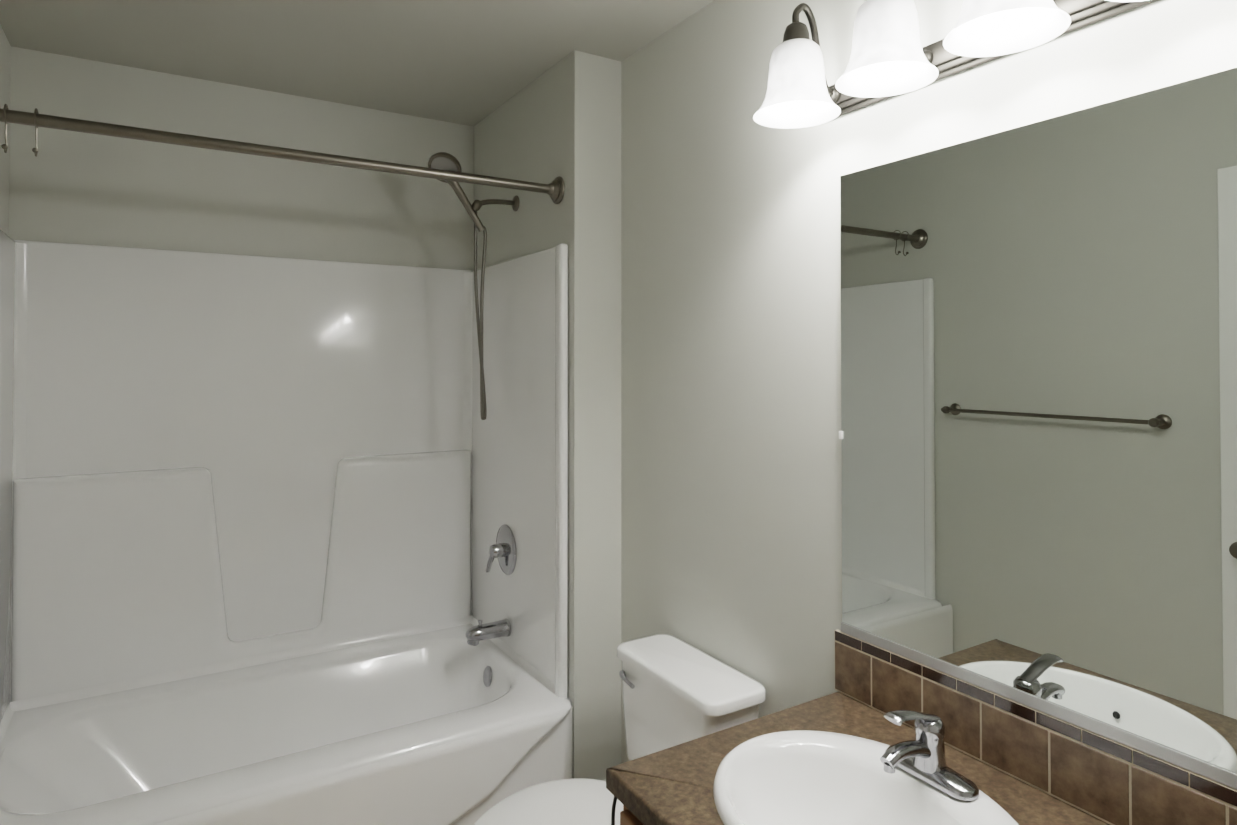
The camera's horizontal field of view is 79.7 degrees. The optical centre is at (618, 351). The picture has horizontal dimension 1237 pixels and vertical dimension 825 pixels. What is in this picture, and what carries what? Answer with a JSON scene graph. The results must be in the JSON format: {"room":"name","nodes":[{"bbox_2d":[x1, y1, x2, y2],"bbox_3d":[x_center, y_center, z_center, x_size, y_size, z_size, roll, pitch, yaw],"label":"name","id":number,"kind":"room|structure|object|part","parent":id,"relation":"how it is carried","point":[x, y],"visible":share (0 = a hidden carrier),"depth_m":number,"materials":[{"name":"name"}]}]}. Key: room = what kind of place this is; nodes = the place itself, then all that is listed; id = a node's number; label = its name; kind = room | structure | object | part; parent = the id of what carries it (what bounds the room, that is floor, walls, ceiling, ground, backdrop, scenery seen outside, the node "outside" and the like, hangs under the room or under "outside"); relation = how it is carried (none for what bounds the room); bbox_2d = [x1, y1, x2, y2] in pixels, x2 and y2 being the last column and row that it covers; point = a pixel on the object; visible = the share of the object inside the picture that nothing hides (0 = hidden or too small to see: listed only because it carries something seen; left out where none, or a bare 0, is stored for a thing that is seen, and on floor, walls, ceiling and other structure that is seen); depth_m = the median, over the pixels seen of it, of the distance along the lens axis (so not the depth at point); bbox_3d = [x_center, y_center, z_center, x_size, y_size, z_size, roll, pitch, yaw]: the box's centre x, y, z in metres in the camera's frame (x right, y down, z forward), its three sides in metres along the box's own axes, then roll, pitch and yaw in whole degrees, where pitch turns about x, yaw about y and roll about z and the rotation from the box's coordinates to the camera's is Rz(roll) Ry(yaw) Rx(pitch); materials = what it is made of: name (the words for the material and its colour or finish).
{"room":"bathroom","nodes":[
{"label":"bathroom","id":0,"kind":"room"},
{"bbox_2d":[0,25,10,235],"bbox_3d":[-1.130,0.239,0.916,0.100,2.500,3.590,0,-1,-31],"label":"wall","id":1,"kind":"structure","parent":0,"point":[5,57],"depth_m":2.33,"materials":[{"name":"grey paint"}]},
{"bbox_2d":[0,104,564,203],"bbox_3d":[-0.875,-0.533,2.115,1.573,0.137,0.094,0,-1,-31],"label":"rail","id":2,"kind":"object","parent":1,"relation":"attached to","point":[554,189],"visible":1,"depth_m":2.03,"materials":[{"name":"silver metal"}]},
{"bbox_2d":[9,46,473,270],"bbox_3d":[-1.251,0.266,2.889,1.955,2.500,0.100,0,-1,-31],"label":"wall","id":3,"kind":"structure","parent":0,"point":[66,186],"depth_m":2.72,"materials":[{"name":"grey paint"}]},
{"bbox_2d":[0,0,713,125],"bbox_3d":[-0.339,-1.054,1.419,1.955,0.100,3.590,0,-1,-31],"label":"ceiling","id":4,"kind":"structure","parent":0,"point":[470,62],"depth_m":2.36,"materials":[{"name":"grey paint"}]},
{"bbox_2d":[474,50,620,779],"bbox_3d":[-0.310,0.266,2.861,0.180,2.500,0.930,0,-1,-31],"label":"wall","id":5,"kind":"structure","parent":0,"point":[562,118],"depth_m":2.48,"materials":[{"name":"grey paint"}]},
{"bbox_2d":[621,0,1236,763],"bbox_3d":[0.452,0.252,1.885,0.100,2.500,3.590,0,-1,-31],"label":"wall","id":6,"kind":"structure","parent":0,"point":[731,502],"depth_m":1.94,"materials":[{"name":"grey paint"}]},
{"bbox_2d":[753,0,1156,128],"bbox_3d":[0.596,-0.645,1.333,0.242,0.251,0.891,0,-1,-31],"label":"sconce","id":7,"kind":"object","parent":6,"relation":"attached to","point":[890,57],"visible":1,"depth_m":1.39,"materials":[{"name":"white glass"}]},
{"bbox_3d":[0.388,-0.592,1.618,0.186,0.154,0.186,0,-1,-31],"label":"lamp shade","id":8,"kind":"part","parent":7,"relation":"part of","materials":[{"name":"white glass"}]},
{"bbox_3d":[0.511,-0.595,1.417,0.186,0.154,0.186,0,-1,-31],"label":"lamp shade","id":9,"kind":"part","parent":7,"relation":"part of","materials":[{"name":"white glass"}]},
{"bbox_3d":[0.634,-0.598,1.217,0.186,0.154,0.186,0,-1,-31],"label":"lamp shade","id":10,"kind":"part","parent":7,"relation":"part of","materials":[{"name":"white glass"}]},
{"bbox_3d":[0.757,-0.601,1.017,0.186,0.154,0.186,0,-1,-31],"label":"lamp shade","id":11,"kind":"part","parent":7,"relation":"part of","materials":[{"name":"white glass"}]},
{"bbox_2d":[839,68,1236,788],"bbox_3d":[0.724,0.113,1.335,0.009,1.036,0.838,0,-1,-31],"label":"mirror","id":12,"kind":"object","parent":6,"relation":"attached to","point":[1037,434],"visible":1,"depth_m":1.27,"materials":[{"name":"clear glass"}]},
{"bbox_3d":[-0.339,1.546,1.383,1.955,0.100,3.590,0,-1,-31],"label":"floor","id":13,"kind":"structure","parent":0,"visible":0},
{"bbox_2d":[0,152,572,824],"bbox_3d":[-1.042,0.389,2.377,1.570,2.231,0.980,0,-1,-31],"label":"shower","id":14,"kind":"object","parent":13,"relation":"on","point":[282,540],"visible":0.85,"depth_m":2.60,"materials":[{"name":"white plastic"}]},
{"bbox_2d":[483,666,491,686],"bbox_3d":[-0.489,1.214,2.768,0.021,0.072,0.072,0,-1,-31],"label":"overflow drain","id":15,"kind":"object","parent":14,"relation":"in","point":[487,670],"depth_m":2.76,"materials":[{"name":"silver metal"}]},
{"bbox_2d":[466,618,510,645],"bbox_3d":[-0.491,1.044,2.769,0.165,0.088,0.074,0,-1,-31],"label":"tub faucet","id":16,"kind":"object","parent":14,"relation":"in","point":[501,628],"depth_m":2.75,"materials":[{"name":"silver metal"}]},
{"bbox_2d":[486,524,516,574],"bbox_3d":[-0.456,0.755,2.806,0.069,0.188,0.188,0,-1,-31],"label":"handle","id":17,"kind":"object","parent":14,"relation":"in","point":[504,550],"depth_m":2.79,"materials":[{"name":"silver metal"}]},
{"bbox_2d":[474,634,764,824],"bbox_3d":[-0.040,1.174,1.870,0.720,0.653,0.460,0,-1,-31],"label":"toilet","id":18,"kind":"object","parent":13,"relation":"on","point":[676,691],"visible":0.62,"depth_m":1.92,"materials":[{"name":"white ceramic"}]},
{"bbox_2d":[606,629,1236,824],"bbox_3d":[0.452,1.055,1.164,0.636,0.875,0.859,0,-1,-31],"label":"bathroom vanity","id":19,"kind":"object","parent":13,"relation":"on","point":[881,736],"visible":1,"depth_m":1.34,"materials":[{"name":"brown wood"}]},
{"bbox_3d":[0.002,0.942,1.383,0.029,0.257,0.019,0,-1,-31],"label":"cord","id":20,"kind":"part","parent":19,"relation":"part of","materials":[{"name":"black rubber"}]},
{"bbox_3d":[0.112,1.110,1.186,0.018,0.546,0.393,0,-1,-31],"label":"door","id":21,"kind":"part","parent":19,"relation":"part of","materials":[{"name":"brown wood"}]},
{"bbox_2d":[713,730,1018,824],"bbox_3d":[0.403,0.845,1.220,0.452,0.193,0.544,0,-1,-31],"label":"sink","id":22,"kind":"object","parent":19,"relation":"in","point":[778,777],"depth_m":1.37,"materials":[{"name":"white ceramic"}]},
{"bbox_2d":[880,710,978,800],"bbox_3d":[0.513,0.684,1.289,0.147,0.130,0.176,0,-1,-31],"label":"faucet","id":23,"kind":"object","parent":19,"relation":"on","point":[920,762],"depth_m":1.28,"materials":[{"name":"silver metal"}]}
]}

